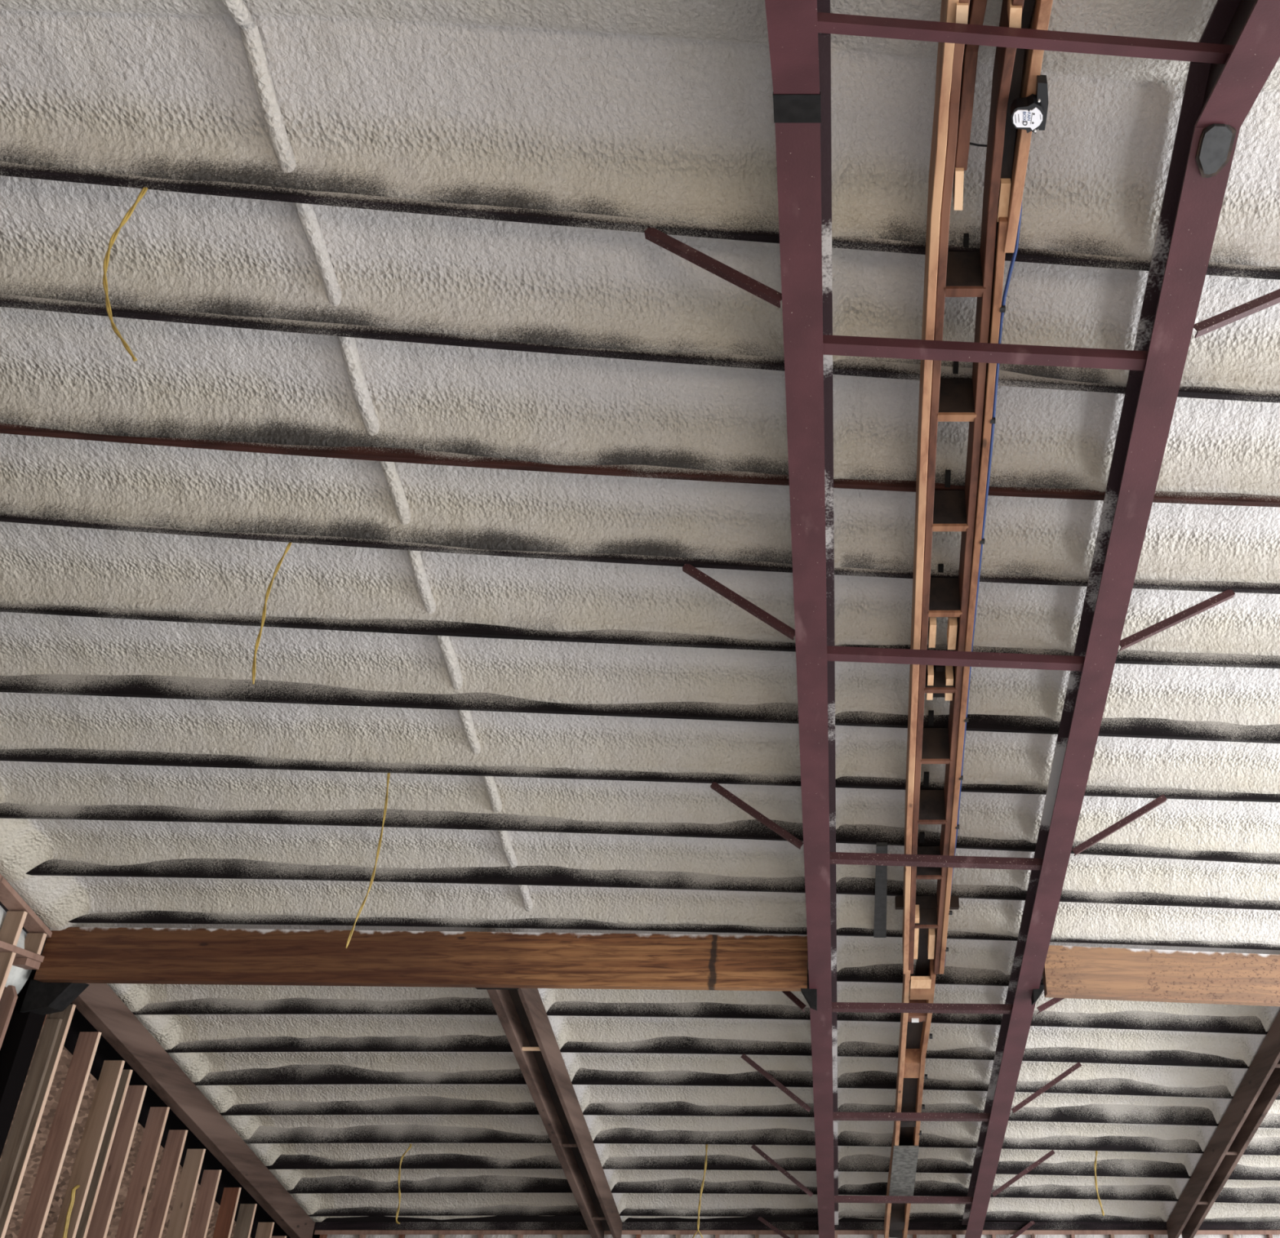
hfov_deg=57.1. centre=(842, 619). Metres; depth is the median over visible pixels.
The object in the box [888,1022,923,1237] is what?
board
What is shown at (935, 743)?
blocking
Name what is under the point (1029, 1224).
brace
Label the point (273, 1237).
stud
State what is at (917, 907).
block
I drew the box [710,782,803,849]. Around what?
brace
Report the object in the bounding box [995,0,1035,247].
board
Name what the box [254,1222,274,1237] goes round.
stud
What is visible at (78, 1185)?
cable
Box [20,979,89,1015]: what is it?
seat
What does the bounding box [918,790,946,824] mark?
blocking
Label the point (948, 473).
strap
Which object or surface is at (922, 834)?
strap
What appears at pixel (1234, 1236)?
foam
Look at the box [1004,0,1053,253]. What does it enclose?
plank
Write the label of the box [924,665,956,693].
blocking
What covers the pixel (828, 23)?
brace
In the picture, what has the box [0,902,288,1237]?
wall
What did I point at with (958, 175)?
block
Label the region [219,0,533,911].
conduit
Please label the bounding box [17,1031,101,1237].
stud
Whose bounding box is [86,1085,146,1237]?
stud
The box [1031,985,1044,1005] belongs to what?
seat
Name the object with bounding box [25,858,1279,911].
purlin
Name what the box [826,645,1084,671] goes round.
brace
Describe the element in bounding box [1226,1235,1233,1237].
stud
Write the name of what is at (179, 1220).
stud
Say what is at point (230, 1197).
stud
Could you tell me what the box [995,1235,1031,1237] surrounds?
foam
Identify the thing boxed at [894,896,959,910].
block
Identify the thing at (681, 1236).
foam
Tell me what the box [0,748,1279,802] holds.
purlin
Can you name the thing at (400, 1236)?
stud
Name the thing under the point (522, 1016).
rafter
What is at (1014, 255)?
cable
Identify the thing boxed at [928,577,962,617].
blocking
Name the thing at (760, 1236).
foam
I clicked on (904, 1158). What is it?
board panel
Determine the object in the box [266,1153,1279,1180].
purlin
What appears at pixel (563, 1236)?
foam
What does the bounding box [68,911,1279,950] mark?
purlin
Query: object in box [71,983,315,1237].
beam
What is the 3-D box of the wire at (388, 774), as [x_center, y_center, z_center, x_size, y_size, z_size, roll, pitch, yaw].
[-3.079,1.548,7.511,0.097,1.191,0.018,0,-29,0]
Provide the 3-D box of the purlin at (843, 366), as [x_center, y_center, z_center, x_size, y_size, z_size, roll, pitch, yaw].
[0.366,-1.325,5.673,13.248,0.455,0.163,2,-29,-3]
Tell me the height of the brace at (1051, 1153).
0.443 m
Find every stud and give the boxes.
[0,911,27,946]
[0,952,16,999]
[0,1004,75,1237]
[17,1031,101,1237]
[24,933,46,955]
[53,1060,124,1237]
[75,1070,133,1237]
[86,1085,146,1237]
[115,1106,169,1237]
[141,1129,187,1237]
[165,1149,205,1237]
[187,1169,222,1237]
[212,1187,241,1237]
[232,1204,257,1237]
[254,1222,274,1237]
[271,1235,286,1237]
[319,1235,327,1237]
[359,1235,365,1237]
[398,1235,405,1237]
[438,1235,444,1237]
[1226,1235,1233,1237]
[1266,1235,1272,1237]
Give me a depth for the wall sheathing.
9.51 m
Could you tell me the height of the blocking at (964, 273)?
0.228 m
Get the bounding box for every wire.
[102,187,147,361]
[252,542,291,684]
[345,773,390,948]
[395,1143,411,1224]
[692,1144,707,1237]
[969,142,986,146]
[1093,1151,1104,1216]
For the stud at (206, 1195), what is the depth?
11.40 m
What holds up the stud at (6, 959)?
on the floor
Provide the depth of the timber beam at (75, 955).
9.02 m
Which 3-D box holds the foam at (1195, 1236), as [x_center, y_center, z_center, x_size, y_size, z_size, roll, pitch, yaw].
[4.331,8.379,12.953,0.424,2.541,0.074,0,-29,0]
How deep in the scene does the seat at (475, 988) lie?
9.20 m
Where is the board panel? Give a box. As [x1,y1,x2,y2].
[888,1146,919,1196]
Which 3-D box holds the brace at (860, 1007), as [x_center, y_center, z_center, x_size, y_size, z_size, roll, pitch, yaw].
[0.634,3.146,9.292,1.614,0.078,0.055,1,-29,-1]
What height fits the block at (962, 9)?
0.137 m
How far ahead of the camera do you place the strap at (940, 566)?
6.54 m
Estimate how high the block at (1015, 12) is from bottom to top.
0.140 m
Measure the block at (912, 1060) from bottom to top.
0.250 m
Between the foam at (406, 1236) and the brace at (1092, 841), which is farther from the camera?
the foam at (406, 1236)
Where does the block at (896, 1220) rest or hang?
attached to the plank at (926, 1025)
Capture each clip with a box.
[979,538,984,544]
[990,417,995,423]
[1000,305,1005,312]
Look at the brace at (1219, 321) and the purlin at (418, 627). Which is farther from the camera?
the purlin at (418, 627)
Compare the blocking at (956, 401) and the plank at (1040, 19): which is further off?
the blocking at (956, 401)
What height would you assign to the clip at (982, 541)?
0.031 m
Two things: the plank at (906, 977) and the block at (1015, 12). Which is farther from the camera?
the plank at (906, 977)
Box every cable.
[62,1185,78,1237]
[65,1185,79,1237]
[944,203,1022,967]
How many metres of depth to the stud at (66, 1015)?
8.94 m
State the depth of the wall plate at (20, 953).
8.71 m
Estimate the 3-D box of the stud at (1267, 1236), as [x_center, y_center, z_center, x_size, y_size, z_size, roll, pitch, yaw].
[5.027,8.372,12.939,0.040,2.541,0.130,0,-29,0]
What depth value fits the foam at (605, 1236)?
13.55 m
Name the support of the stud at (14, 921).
on the wall plate at (20, 953)
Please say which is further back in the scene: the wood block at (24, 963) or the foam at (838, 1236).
the foam at (838, 1236)
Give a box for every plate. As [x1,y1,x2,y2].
[0,874,52,942]
[0,940,44,962]
[873,842,887,937]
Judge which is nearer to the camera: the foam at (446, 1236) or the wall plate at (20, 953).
the wall plate at (20, 953)
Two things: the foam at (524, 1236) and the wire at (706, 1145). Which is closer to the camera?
the wire at (706, 1145)
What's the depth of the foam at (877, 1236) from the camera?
13.56 m
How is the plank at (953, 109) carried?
attached to the plank at (948, 11)
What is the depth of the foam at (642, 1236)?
13.55 m
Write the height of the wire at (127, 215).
1.005 m
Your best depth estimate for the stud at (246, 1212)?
12.16 m
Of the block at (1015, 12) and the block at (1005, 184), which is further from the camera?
the block at (1005, 184)
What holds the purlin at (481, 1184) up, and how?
attached to the ceiling
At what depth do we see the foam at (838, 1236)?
13.55 m
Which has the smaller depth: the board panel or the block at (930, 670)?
the block at (930, 670)
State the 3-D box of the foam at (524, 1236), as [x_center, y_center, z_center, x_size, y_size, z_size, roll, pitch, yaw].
[-3.559,8.379,12.953,0.424,2.541,0.074,0,-29,0]
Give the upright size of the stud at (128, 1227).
3.548 m
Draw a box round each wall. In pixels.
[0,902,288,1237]
[288,1216,1047,1237]
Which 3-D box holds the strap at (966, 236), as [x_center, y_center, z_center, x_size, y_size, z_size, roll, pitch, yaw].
[0.559,-1.684,5.211,0.024,0.084,0.091,0,-29,0]
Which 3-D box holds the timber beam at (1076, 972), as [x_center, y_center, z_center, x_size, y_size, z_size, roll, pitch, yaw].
[4.308,2.976,9.366,5.409,0.512,0.130,2,-29,-4]
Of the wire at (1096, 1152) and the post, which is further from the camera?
the wire at (1096, 1152)
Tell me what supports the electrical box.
attached to the plank at (1040, 19)
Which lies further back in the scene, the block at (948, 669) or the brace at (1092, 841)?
the brace at (1092, 841)
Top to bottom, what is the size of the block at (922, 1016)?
0.191 m
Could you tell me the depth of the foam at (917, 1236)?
13.54 m
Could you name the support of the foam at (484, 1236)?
attached to the wall at (366, 1219)
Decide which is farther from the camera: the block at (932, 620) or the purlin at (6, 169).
the block at (932, 620)
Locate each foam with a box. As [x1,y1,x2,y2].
[0,906,31,994]
[326,1235,359,1237]
[365,1235,399,1237]
[404,1235,438,1237]
[444,1235,478,1237]
[483,1235,517,1237]
[523,1235,557,1237]
[562,1235,591,1237]
[604,1235,636,1237]
[640,1235,675,1237]
[680,1235,715,1237]
[719,1235,755,1237]
[759,1235,794,1237]
[798,1235,818,1237]
[837,1235,873,1237]
[876,1235,912,1237]
[916,1235,951,1237]
[955,1235,991,1237]
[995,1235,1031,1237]
[1035,1235,1070,1237]
[1075,1235,1109,1237]
[1114,1235,1148,1237]
[1153,1235,1182,1237]
[1193,1235,1226,1237]
[1232,1235,1266,1237]
[1272,1235,1279,1237]
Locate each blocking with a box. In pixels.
[915,909,939,928]
[916,846,942,879]
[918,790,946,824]
[920,728,951,764]
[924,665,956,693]
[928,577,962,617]
[932,490,968,531]
[937,378,976,422]
[944,251,986,297]
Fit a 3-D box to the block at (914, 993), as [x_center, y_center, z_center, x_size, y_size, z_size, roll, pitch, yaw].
[0.628,3.001,9.351,0.162,0.155,0.171,0,-29,0]
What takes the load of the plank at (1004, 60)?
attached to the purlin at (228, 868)
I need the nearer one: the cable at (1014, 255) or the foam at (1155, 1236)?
the cable at (1014, 255)
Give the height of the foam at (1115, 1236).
2.541 m
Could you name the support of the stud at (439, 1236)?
on the floor
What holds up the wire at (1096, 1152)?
hanging from the purlin at (372, 1134)
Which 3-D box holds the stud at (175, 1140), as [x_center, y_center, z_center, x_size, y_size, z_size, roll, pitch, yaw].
[-6.330,6.360,10.147,0.160,3.388,0.040,0,-29,0]
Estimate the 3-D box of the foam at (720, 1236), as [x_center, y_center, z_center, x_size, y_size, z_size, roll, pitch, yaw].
[-1.239,8.379,12.953,0.424,2.541,0.074,0,-29,0]
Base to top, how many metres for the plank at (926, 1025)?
2.055 m
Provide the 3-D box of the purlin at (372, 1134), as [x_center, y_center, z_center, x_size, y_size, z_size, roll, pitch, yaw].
[0.372,5.483,12.097,13.227,0.336,0.169,1,-29,-1]
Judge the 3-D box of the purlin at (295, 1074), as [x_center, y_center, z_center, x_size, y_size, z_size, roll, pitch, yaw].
[0.372,4.505,11.165,13.228,0.351,0.194,1,-29,-2]
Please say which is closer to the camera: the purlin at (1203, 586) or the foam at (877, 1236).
the purlin at (1203, 586)
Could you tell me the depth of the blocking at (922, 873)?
8.23 m
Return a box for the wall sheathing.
[0,1025,251,1237]
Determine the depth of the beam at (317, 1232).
13.50 m
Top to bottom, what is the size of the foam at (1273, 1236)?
2.541 m
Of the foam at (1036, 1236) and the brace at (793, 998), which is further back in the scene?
the foam at (1036, 1236)
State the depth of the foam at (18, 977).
8.85 m
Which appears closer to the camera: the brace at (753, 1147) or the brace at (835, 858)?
the brace at (835, 858)
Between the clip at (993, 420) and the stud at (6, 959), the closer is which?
the clip at (993, 420)
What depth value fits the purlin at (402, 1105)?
11.52 m
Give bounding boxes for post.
[0,972,45,1158]
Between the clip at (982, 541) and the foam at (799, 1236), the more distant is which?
the foam at (799, 1236)
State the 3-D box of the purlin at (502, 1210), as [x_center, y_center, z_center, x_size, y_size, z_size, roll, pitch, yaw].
[0.372,6.989,13.511,13.227,0.328,0.193,1,-29,-2]
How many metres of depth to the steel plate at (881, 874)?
8.74 m
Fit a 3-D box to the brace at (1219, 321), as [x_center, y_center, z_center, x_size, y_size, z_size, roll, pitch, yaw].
[1.854,-1.409,5.182,0.642,0.408,0.042,3,-29,-6]
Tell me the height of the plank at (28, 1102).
4.021 m
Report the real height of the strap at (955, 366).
0.090 m
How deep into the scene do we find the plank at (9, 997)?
8.71 m
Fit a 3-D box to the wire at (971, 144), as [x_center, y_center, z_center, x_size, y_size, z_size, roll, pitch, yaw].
[0.575,-2.008,4.865,0.125,0.018,0.010,3,-29,-6]
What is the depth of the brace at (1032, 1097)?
10.61 m
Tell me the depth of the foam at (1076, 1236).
13.55 m
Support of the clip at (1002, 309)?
attached to the plank at (999, 255)
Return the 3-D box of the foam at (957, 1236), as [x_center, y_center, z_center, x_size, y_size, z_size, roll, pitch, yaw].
[1.546,8.379,12.953,0.424,2.541,0.074,0,-29,0]
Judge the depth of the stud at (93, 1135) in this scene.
9.66 m
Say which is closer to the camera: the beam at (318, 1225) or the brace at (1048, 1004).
the brace at (1048, 1004)
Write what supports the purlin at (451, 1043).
attached to the ceiling
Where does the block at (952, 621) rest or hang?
attached to the plank at (1004, 60)
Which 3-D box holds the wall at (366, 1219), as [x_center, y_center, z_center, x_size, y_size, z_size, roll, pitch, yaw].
[0.300,8.162,13.180,13.800,3.141,0.080,0,-29,0]
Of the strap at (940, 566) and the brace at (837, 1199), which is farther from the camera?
the brace at (837, 1199)
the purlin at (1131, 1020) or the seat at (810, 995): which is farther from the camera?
the purlin at (1131, 1020)
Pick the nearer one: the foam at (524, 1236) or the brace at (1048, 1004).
the brace at (1048, 1004)
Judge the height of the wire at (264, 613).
0.886 m
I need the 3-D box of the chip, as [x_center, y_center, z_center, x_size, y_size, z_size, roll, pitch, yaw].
[0.611,3.368,9.645,0.062,0.029,0.043,0,-29,0]
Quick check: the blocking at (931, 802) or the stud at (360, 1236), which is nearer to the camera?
the blocking at (931, 802)
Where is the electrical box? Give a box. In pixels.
[1010,75,1048,133]
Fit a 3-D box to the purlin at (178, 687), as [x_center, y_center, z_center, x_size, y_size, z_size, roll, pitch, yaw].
[0.369,0.602,7.485,13.238,0.401,0.110,1,-29,-2]
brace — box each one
[644,227,782,307]
[682,564,795,640]
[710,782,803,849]
[740,1054,811,1112]
[751,1144,813,1196]
[757,1217,790,1237]
[781,991,806,1012]
[817,12,1234,64]
[822,334,1147,370]
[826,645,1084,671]
[829,852,1043,870]
[831,1002,1013,1013]
[833,1112,990,1121]
[834,1195,973,1204]
[991,1150,1054,1196]
[1009,1221,1035,1237]
[1011,1062,1081,1113]
[1036,998,1064,1014]
[1071,795,1167,856]
[1119,590,1235,651]
[1193,288,1279,337]
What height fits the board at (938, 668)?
0.131 m
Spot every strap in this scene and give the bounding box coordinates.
[919,831,924,846]
[923,772,928,790]
[928,710,933,728]
[937,564,943,573]
[944,470,951,488]
[952,361,958,374]
[963,233,968,248]
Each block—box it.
[12,958,40,969]
[888,1209,904,1230]
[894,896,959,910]
[900,1108,915,1127]
[903,1048,919,1078]
[907,999,926,1022]
[909,976,929,999]
[910,976,931,988]
[913,905,919,959]
[926,665,933,700]
[927,928,935,959]
[928,617,936,648]
[944,666,953,701]
[946,617,957,649]
[952,167,964,210]
[955,2,968,23]
[996,178,1010,222]
[1007,0,1022,28]
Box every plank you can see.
[0,985,17,1049]
[0,1018,62,1219]
[884,970,910,1237]
[902,0,959,973]
[902,959,935,1237]
[908,0,969,973]
[933,0,1024,973]
[938,217,1008,973]
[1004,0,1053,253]
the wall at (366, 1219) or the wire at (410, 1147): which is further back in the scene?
the wall at (366, 1219)
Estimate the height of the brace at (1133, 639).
0.414 m
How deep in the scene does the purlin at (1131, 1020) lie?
10.11 m
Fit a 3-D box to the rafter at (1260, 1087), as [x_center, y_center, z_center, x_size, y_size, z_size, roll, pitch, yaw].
[3.905,5.102,11.434,0.210,2.037,5.520,0,-29,0]
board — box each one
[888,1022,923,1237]
[915,908,933,976]
[933,665,954,697]
[954,0,986,170]
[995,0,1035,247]
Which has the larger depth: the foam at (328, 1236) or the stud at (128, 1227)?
the foam at (328, 1236)
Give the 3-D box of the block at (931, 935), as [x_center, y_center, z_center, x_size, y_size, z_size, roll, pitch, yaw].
[0.690,2.497,8.919,0.046,0.208,0.338,-1,-29,1]
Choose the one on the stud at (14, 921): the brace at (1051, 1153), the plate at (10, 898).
the plate at (10, 898)
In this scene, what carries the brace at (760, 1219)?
attached to the purlin at (502, 1210)
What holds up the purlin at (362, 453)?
attached to the ceiling
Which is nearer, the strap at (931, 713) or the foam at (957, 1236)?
the strap at (931, 713)
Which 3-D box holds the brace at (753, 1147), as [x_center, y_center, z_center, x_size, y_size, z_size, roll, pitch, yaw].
[-0.632,5.738,11.960,0.678,0.490,0.049,8,-30,-15]
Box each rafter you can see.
[486,988,622,1237]
[1166,1010,1279,1237]
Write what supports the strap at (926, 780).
attached to the purlin at (37, 755)
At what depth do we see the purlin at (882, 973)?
9.71 m
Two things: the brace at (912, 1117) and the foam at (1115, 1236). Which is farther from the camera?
the foam at (1115, 1236)
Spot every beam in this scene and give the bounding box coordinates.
[33,927,808,991]
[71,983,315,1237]
[314,1222,1279,1230]
[314,1230,1279,1235]
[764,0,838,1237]
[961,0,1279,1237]
[1042,945,1279,1006]
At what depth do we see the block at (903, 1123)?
11.09 m
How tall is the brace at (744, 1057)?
0.485 m
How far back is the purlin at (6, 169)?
5.10 m
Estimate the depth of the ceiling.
6.34 m
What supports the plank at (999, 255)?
attached to the purlin at (178, 687)
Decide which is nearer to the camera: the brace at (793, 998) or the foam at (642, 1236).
the brace at (793, 998)
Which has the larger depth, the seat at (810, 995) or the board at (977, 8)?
the seat at (810, 995)
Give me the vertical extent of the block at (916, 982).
0.071 m
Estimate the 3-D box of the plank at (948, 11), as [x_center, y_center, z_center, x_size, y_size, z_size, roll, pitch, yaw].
[0.434,0.116,6.565,0.063,2.286,7.078,0,-29,1]
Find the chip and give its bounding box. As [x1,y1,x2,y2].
[911,1018,919,1022]
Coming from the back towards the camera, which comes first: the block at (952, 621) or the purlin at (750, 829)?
the purlin at (750, 829)
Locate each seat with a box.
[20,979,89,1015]
[475,987,518,989]
[800,974,817,1010]
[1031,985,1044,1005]
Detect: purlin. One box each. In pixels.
[0,160,1279,279]
[0,293,1279,403]
[0,422,1279,507]
[0,513,1279,594]
[0,603,1279,668]
[0,674,1279,743]
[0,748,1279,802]
[0,802,1279,864]
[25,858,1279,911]
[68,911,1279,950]
[132,997,1267,1035]
[164,1035,1248,1068]
[192,1064,1279,1100]
[219,1096,1279,1128]
[242,1124,1279,1155]
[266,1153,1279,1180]
[286,1175,1279,1204]
[307,1204,1279,1223]
[808,964,1043,986]
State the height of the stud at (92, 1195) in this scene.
3.775 m
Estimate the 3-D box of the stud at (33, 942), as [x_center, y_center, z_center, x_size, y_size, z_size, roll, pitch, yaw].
[-6.285,2.526,8.933,0.130,0.157,0.040,0,-29,0]
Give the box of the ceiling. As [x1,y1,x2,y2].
[0,0,1279,1222]
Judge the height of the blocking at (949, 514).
0.228 m
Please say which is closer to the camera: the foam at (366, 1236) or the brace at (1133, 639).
the brace at (1133, 639)
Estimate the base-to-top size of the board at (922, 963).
0.361 m
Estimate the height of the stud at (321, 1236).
2.541 m
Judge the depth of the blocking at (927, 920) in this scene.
8.67 m
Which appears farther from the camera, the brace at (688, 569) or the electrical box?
the brace at (688, 569)
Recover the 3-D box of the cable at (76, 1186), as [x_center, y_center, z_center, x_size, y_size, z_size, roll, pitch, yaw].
[-6.240,4.846,9.258,0.018,0.518,0.119,0,-29,0]

